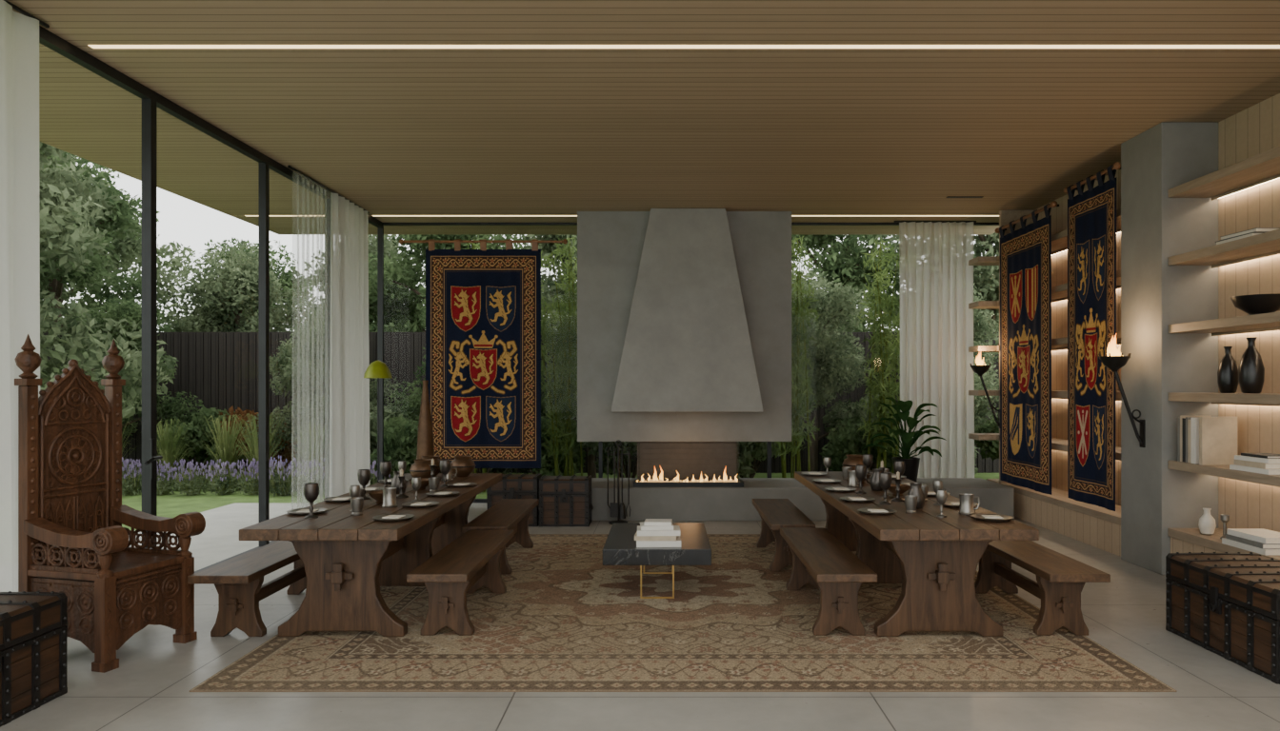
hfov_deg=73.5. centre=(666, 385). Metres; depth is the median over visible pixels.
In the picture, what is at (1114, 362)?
bowl
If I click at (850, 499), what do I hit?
plate
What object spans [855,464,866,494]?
goblet
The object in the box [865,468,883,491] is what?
jug
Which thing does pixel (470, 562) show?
bench
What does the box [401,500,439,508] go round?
plate
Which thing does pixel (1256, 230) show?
book
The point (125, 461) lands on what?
plant
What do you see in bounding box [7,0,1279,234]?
ceiling
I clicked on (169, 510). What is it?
lawn
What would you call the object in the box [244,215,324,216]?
ceiling light strip
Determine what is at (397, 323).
tree
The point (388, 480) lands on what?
plate
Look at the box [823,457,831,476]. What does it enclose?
goblet
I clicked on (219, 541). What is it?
patio
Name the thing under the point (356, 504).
cup
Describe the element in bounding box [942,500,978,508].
plate
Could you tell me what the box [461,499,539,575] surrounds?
bench
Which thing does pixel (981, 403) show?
tree
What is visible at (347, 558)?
trestle table
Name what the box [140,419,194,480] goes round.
ornamental grass
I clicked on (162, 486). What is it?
plant
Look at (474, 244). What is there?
bamboo
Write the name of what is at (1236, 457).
book
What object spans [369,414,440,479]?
shrub
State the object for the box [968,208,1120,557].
shelving unit
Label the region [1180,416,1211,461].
book
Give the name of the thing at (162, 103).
window
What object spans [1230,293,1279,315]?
bowl
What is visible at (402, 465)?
goblet
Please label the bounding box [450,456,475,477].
round pot
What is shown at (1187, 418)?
book
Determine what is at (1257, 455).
book
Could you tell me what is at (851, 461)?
round pot
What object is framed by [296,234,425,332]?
tree
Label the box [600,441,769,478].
window
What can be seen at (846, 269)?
tree
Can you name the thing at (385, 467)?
goblet
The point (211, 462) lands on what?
plant
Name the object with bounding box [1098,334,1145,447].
torch
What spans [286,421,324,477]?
ornamental grass
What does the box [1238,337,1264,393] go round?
vase
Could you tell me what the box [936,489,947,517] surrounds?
goblet
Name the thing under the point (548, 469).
shrub
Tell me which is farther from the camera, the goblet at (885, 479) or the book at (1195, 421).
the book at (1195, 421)
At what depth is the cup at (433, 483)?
6.82 m
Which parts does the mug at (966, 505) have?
handle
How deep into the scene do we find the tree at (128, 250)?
21.44 m
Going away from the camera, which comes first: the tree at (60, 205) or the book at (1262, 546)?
the book at (1262, 546)
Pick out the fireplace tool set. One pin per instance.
(616, 510)
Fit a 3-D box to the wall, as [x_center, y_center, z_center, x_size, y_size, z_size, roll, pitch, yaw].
[4.700,-0.310,4.350,0.100,3.820,14.700,0,0,0]
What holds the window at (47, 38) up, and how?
on the floor
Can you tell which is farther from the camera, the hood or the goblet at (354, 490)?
the hood
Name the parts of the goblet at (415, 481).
stem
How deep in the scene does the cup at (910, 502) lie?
5.69 m
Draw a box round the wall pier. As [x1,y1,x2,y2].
[1120,121,1218,575]
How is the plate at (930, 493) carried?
on the trestle table at (934, 559)
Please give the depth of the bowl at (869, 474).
7.41 m
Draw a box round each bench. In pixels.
[187,540,306,637]
[406,530,514,636]
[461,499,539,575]
[752,499,815,571]
[780,527,877,636]
[974,540,1110,636]
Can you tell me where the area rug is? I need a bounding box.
[189,534,1177,692]
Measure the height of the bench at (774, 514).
0.440 m
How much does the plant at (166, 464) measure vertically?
0.518 m
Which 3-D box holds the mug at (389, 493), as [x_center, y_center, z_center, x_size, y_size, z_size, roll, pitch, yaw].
[-1.932,0.784,6.010,0.104,0.130,0.129,0,0,40]
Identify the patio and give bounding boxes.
[128,503,314,571]
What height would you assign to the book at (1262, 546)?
0.035 m
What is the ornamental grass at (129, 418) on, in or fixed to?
on the lawn at (234, 498)
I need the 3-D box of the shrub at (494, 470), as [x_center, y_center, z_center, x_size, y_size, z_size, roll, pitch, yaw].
[-2.932,1.031,13.595,1.275,1.220,1.336,0,0,12]
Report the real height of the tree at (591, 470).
3.221 m
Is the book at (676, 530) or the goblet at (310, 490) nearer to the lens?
the goblet at (310, 490)
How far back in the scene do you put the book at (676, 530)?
6.31 m
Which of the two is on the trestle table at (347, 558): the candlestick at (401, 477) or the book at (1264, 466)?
the candlestick at (401, 477)
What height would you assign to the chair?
1.900 m
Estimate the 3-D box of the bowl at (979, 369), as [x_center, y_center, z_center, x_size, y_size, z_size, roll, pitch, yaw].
[3.969,-0.201,10.845,0.251,0.162,0.251,0,0,-24]
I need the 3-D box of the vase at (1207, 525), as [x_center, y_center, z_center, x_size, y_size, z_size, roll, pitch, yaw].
[4.350,1.094,6.900,0.120,0.210,0.120,0,0,0]
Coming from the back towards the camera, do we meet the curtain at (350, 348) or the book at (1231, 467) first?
the curtain at (350, 348)
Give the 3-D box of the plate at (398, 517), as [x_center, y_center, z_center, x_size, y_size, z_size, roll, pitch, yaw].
[-1.730,0.839,5.430,0.256,0.020,0.256,0,0,6]
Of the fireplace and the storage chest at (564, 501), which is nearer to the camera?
the storage chest at (564, 501)
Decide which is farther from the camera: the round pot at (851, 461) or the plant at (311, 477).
the plant at (311, 477)
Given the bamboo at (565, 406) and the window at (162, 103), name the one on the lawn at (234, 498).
the bamboo at (565, 406)
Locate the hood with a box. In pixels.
[611,208,762,412]
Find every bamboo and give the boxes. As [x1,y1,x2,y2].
[465,238,488,492]
[540,235,584,476]
[771,235,821,478]
[856,238,899,473]
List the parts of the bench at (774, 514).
leg, leg, seat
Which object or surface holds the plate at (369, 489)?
on the trestle table at (347, 558)
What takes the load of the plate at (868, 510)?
on the trestle table at (934, 559)
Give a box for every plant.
[121,457,141,496]
[121,459,139,488]
[139,460,169,483]
[157,465,177,496]
[168,459,198,491]
[174,461,209,496]
[199,459,229,490]
[208,461,240,495]
[231,458,257,491]
[235,461,270,496]
[252,455,285,490]
[269,457,299,497]
[284,459,313,491]
[293,458,324,497]
[369,459,390,485]
[861,397,946,481]
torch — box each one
[969,349,999,428]
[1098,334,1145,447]
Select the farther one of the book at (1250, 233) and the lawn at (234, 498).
the lawn at (234, 498)
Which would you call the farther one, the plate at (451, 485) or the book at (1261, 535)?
the plate at (451, 485)
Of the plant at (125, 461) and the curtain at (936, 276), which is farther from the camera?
the plant at (125, 461)
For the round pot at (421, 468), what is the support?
on the trestle table at (347, 558)
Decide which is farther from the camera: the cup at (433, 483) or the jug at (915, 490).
the cup at (433, 483)
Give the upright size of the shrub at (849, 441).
1.194 m
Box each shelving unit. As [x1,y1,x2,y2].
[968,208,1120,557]
[1168,146,1279,559]
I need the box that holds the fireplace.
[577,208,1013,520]
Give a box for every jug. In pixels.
[390,471,406,494]
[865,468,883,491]
[907,482,924,508]
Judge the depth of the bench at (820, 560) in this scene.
5.45 m
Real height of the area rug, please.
0.007 m
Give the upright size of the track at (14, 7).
0.021 m
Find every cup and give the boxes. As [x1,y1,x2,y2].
[350,497,363,516]
[359,488,364,504]
[428,478,439,492]
[841,466,851,479]
[904,495,917,513]
[920,485,928,501]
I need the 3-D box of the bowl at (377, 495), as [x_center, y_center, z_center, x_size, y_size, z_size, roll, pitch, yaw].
[-2.060,0.809,6.200,0.190,0.080,0.190,0,0,27]
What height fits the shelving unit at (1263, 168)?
3.250 m
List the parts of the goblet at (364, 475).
stem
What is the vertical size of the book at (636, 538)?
0.035 m
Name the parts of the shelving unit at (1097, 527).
shelf, shelf, shelf, shelf, shelf, shelf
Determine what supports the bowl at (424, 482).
on the trestle table at (347, 558)
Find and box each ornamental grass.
[121,418,135,459]
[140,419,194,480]
[200,415,247,481]
[226,412,285,470]
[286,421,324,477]
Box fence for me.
[40,332,999,473]
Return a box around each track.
[3,0,49,28]
[287,165,369,213]
[894,220,976,222]
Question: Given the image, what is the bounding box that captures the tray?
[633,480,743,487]
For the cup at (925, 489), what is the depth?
6.27 m
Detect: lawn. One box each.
[121,473,999,503]
[121,503,231,530]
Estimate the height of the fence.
2.630 m
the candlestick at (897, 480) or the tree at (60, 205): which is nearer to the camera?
the candlestick at (897, 480)
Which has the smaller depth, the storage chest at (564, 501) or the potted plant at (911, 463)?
the storage chest at (564, 501)
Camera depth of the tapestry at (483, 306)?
11.50 m
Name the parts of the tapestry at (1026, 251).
rod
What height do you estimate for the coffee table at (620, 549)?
0.401 m
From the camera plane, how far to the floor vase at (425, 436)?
10.24 m
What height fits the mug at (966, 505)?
0.130 m
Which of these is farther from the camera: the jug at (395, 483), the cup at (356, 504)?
the jug at (395, 483)
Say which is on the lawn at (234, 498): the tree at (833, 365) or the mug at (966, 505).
the tree at (833, 365)
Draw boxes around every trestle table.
[239,473,501,637]
[794,471,1039,637]
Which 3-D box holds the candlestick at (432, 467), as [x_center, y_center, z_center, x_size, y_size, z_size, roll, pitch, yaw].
[-2.020,0.739,7.400,0.100,0.220,0.098,0,0,28]
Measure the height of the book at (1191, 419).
0.371 m
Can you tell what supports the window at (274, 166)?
on the floor
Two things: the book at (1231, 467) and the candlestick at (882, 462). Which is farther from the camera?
the candlestick at (882, 462)
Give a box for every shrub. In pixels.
[157,405,250,476]
[218,406,300,470]
[319,404,412,459]
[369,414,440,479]
[385,407,419,424]
[473,468,518,474]
[519,416,586,476]
[581,441,637,478]
[737,441,787,478]
[819,414,899,472]
[821,398,887,470]
[892,420,979,477]
[974,407,999,460]
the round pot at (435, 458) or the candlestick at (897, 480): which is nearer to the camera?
the candlestick at (897, 480)
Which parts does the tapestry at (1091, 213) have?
rod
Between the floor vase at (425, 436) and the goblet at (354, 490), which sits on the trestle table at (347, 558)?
the goblet at (354, 490)
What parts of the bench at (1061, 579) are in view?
leg, seat, leg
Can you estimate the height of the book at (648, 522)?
0.025 m
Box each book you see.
[634,531,677,541]
[636,536,680,547]
[637,525,679,536]
[639,522,673,530]
[644,519,672,525]
[1177,418,1179,461]
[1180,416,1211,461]
[1181,418,1185,462]
[1185,417,1199,462]
[1187,420,1190,463]
[1190,418,1199,463]
[1193,419,1199,463]
[1199,417,1237,465]
[1215,232,1264,244]
[1220,227,1279,240]
[1221,538,1279,555]
[1225,534,1279,549]
[1226,528,1279,543]
[1229,464,1279,475]
[1233,459,1279,469]
[1234,455,1279,463]
[1240,453,1279,459]
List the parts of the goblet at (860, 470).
stem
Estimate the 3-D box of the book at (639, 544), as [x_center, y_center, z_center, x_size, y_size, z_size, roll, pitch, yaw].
[-0.062,1.167,6.420,0.330,0.045,0.240,0,0,-2]
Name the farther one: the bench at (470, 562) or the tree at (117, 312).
the tree at (117, 312)
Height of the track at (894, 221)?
0.021 m
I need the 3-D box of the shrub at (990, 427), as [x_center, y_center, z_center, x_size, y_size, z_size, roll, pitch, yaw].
[5.783,0.943,13.725,1.599,1.411,1.627,0,0,11]
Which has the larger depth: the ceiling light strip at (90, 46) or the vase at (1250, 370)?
the vase at (1250, 370)
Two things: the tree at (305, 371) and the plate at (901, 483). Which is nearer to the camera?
the plate at (901, 483)
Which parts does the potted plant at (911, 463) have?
pot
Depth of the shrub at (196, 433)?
14.92 m
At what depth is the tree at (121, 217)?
17.11 m
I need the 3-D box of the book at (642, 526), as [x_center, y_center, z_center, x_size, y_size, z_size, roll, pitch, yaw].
[-0.078,1.053,6.420,0.240,0.030,0.180,0,0,-6]
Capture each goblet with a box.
[303,482,319,519]
[349,485,359,511]
[357,469,370,499]
[380,461,391,487]
[398,460,406,471]
[411,477,420,501]
[440,460,450,487]
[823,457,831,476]
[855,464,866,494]
[862,454,873,479]
[879,472,892,504]
[894,460,905,484]
[932,480,942,505]
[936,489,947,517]
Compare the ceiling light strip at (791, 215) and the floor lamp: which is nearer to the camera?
the floor lamp
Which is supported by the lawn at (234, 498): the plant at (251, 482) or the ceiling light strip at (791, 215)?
the plant at (251, 482)
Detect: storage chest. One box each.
[0,591,67,726]
[486,473,541,526]
[538,475,593,526]
[1165,552,1279,684]
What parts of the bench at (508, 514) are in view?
seat, leg, leg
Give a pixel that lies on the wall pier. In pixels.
(1156, 498)
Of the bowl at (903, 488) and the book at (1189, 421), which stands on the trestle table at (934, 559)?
the bowl at (903, 488)
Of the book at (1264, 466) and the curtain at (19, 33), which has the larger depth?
the book at (1264, 466)
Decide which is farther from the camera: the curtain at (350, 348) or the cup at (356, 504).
the curtain at (350, 348)
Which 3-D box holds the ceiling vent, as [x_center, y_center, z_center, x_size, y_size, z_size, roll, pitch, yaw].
[3.510,-2.222,10.090,0.420,0.016,0.060,0,0,0]
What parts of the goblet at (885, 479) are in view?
stem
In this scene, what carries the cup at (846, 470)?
on the trestle table at (934, 559)
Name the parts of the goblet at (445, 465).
stem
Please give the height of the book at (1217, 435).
0.381 m
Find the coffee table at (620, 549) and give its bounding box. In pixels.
[602,522,711,599]
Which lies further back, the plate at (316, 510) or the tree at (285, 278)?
the tree at (285, 278)
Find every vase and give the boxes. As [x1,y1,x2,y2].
[416,380,434,459]
[1198,507,1216,535]
[1217,346,1239,393]
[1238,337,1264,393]
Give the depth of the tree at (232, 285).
17.98 m
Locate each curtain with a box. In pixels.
[0,0,39,592]
[328,192,370,498]
[899,221,974,478]
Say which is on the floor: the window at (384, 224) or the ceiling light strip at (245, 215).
the window at (384, 224)
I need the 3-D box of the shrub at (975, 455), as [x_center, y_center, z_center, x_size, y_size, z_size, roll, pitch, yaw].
[4.174,0.971,13.424,1.470,1.342,1.403,0,0,-27]
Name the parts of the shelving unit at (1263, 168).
shelf, shelf, shelf, shelf, shelf, shelf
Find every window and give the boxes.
[13,10,162,548]
[154,91,267,573]
[267,157,330,544]
[367,214,383,482]
[382,222,600,502]
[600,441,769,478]
[769,222,999,478]
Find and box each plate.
[286,507,327,515]
[322,496,351,502]
[360,486,384,492]
[372,513,414,521]
[378,479,408,483]
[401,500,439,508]
[425,491,459,497]
[446,482,477,487]
[800,472,827,477]
[811,479,840,483]
[824,486,856,492]
[839,496,875,502]
[857,507,897,515]
[891,475,906,479]
[900,482,926,485]
[926,491,950,497]
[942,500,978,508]
[970,513,1013,521]
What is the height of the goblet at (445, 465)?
0.220 m
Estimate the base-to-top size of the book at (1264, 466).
0.040 m
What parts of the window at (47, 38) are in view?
door handle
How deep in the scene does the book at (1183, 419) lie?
7.02 m
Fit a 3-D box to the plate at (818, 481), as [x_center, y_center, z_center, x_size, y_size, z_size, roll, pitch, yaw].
[1.400,0.839,7.500,0.256,0.020,0.256,0,0,-6]
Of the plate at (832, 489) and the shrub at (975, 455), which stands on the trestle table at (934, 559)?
the plate at (832, 489)
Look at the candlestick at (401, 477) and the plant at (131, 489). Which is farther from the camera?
the plant at (131, 489)
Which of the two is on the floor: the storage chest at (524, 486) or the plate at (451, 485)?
the storage chest at (524, 486)
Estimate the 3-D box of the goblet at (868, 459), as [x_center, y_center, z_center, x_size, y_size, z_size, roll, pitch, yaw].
[1.830,0.739,7.800,0.092,0.220,0.092,0,0,-44]
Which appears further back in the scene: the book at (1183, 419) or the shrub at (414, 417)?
the shrub at (414, 417)
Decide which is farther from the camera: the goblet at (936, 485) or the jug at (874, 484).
the jug at (874, 484)
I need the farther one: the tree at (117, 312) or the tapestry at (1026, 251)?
the tree at (117, 312)
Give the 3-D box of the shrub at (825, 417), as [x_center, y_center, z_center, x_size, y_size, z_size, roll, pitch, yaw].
[3.681,0.890,15.280,1.722,1.519,1.752,0,0,-15]
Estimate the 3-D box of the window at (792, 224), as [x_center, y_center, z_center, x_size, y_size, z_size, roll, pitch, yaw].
[3.025,-0.310,11.700,3.250,3.820,0.070,0,0,0]
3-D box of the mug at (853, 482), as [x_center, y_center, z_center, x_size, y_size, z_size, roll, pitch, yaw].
[1.570,0.784,7.187,0.104,0.130,0.129,0,0,1]
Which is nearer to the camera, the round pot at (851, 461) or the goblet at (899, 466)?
the goblet at (899, 466)
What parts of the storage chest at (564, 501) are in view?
lid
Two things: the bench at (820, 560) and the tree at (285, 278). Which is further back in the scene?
the tree at (285, 278)
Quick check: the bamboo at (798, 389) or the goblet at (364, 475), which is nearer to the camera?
the goblet at (364, 475)
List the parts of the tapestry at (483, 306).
rod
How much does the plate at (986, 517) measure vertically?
0.020 m
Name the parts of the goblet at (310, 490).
stem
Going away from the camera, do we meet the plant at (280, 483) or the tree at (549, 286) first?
the plant at (280, 483)
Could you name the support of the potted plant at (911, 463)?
on the fireplace
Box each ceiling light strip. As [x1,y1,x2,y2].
[87,44,1279,48]
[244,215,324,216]
[372,215,577,216]
[791,215,999,216]
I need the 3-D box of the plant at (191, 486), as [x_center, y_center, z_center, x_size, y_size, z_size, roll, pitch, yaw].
[-7.040,1.391,12.736,0.463,0.549,0.465,0,0,20]
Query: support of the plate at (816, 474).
on the trestle table at (934, 559)
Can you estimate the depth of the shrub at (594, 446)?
13.57 m
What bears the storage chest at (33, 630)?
on the floor
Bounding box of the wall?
[1034,93,1279,532]
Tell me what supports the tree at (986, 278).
on the lawn at (234, 498)
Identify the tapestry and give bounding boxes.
[399,239,567,468]
[994,200,1059,495]
[1063,161,1120,511]
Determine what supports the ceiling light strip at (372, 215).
attached to the ceiling
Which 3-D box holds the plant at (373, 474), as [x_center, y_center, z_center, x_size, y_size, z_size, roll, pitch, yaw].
[-4.356,1.373,12.694,0.497,0.589,0.499,0,0,-41]
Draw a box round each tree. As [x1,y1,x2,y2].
[39,141,178,422]
[39,144,184,359]
[40,155,201,329]
[57,297,204,466]
[157,240,324,332]
[169,238,314,332]
[242,304,402,474]
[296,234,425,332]
[368,234,525,332]
[388,308,558,473]
[496,234,577,329]
[540,300,596,478]
[791,234,899,332]
[791,263,824,302]
[791,269,896,471]
[860,232,999,365]
[880,282,999,433]
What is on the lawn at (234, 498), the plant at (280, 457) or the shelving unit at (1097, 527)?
the plant at (280, 457)
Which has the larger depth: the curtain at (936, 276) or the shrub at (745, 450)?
the shrub at (745, 450)
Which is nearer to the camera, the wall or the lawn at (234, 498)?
the wall
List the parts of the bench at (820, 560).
leg, seat, leg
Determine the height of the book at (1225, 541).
0.040 m
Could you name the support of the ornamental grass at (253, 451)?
on the lawn at (234, 498)
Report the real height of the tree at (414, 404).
3.617 m
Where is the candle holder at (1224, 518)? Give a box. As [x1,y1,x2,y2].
[1220,514,1229,539]
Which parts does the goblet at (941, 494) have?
stem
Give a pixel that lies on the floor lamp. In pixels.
(377, 370)
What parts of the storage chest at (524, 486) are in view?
lid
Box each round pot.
[409,459,437,479]
[421,456,440,477]
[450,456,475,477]
[841,455,863,470]
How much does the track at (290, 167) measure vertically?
0.021 m
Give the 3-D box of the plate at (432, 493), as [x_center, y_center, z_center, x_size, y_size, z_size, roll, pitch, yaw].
[-1.730,0.839,6.630,0.256,0.020,0.256,0,0,6]
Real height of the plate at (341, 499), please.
0.020 m
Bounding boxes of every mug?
[381,487,397,507]
[440,465,457,481]
[847,470,859,487]
[958,493,979,515]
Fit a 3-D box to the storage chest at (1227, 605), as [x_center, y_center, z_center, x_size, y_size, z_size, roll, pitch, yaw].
[3.556,1.343,5.100,0.634,0.515,1.088,0,0,0]
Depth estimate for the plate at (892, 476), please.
7.78 m
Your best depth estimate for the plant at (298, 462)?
13.23 m
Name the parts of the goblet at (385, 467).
stem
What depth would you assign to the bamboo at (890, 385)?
13.17 m
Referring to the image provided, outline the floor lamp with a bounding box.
[363,360,392,482]
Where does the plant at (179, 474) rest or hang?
on the lawn at (234, 498)
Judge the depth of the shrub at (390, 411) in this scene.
13.80 m
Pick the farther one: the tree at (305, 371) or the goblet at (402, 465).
the tree at (305, 371)
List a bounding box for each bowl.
[368,490,382,503]
[408,479,428,490]
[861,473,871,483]
[887,483,910,496]
[969,362,991,376]
[1098,353,1131,372]
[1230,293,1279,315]
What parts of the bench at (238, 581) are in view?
leg, seat, leg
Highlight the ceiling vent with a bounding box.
[946,196,983,198]
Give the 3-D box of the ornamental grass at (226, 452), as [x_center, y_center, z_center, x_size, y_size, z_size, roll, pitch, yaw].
[-7.303,1.057,14.201,0.994,1.146,0.988,0,0,0]
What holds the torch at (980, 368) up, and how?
attached to the shelving unit at (1097, 527)
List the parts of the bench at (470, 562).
leg, seat, leg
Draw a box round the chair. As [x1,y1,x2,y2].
[14,334,205,673]
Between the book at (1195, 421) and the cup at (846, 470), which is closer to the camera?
the book at (1195, 421)
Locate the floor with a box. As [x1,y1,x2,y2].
[0,502,1279,730]
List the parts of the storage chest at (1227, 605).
lid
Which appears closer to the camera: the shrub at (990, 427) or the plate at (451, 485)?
the plate at (451, 485)
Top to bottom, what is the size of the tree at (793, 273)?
6.444 m
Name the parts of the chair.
post, panel, panel, armrest, leg, seat, post, armrest, leg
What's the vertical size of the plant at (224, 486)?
0.538 m
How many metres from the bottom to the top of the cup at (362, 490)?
0.110 m
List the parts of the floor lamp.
lamp shade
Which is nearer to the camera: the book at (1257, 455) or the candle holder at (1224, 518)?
the book at (1257, 455)
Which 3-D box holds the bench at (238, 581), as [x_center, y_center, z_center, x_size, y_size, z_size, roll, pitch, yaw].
[-2.735,1.380,6.030,0.370,0.440,1.620,0,0,0]
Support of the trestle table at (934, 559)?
on the area rug
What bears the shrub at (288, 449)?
on the lawn at (234, 498)
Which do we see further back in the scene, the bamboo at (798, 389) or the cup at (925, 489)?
the bamboo at (798, 389)
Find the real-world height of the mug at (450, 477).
0.130 m
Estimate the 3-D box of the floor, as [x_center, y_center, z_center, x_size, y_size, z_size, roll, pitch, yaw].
[0.385,1.660,4.380,8.730,0.120,14.760,0,0,0]
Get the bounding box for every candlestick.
[396,468,408,498]
[429,458,435,478]
[879,460,885,472]
[891,471,904,501]
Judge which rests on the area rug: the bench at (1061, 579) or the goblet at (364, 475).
the bench at (1061, 579)
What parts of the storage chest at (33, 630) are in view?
lid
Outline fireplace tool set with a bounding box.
[605,440,630,524]
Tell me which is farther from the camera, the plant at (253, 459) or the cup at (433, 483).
the plant at (253, 459)
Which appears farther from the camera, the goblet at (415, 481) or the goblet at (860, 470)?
the goblet at (860, 470)
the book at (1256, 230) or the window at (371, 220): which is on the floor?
the window at (371, 220)
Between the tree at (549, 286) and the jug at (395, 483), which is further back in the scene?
the tree at (549, 286)
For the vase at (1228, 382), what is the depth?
6.67 m
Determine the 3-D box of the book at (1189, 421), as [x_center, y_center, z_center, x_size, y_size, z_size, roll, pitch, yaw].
[4.361,0.454,6.955,0.241,0.351,0.035,0,0,0]
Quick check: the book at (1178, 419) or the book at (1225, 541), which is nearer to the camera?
the book at (1225, 541)

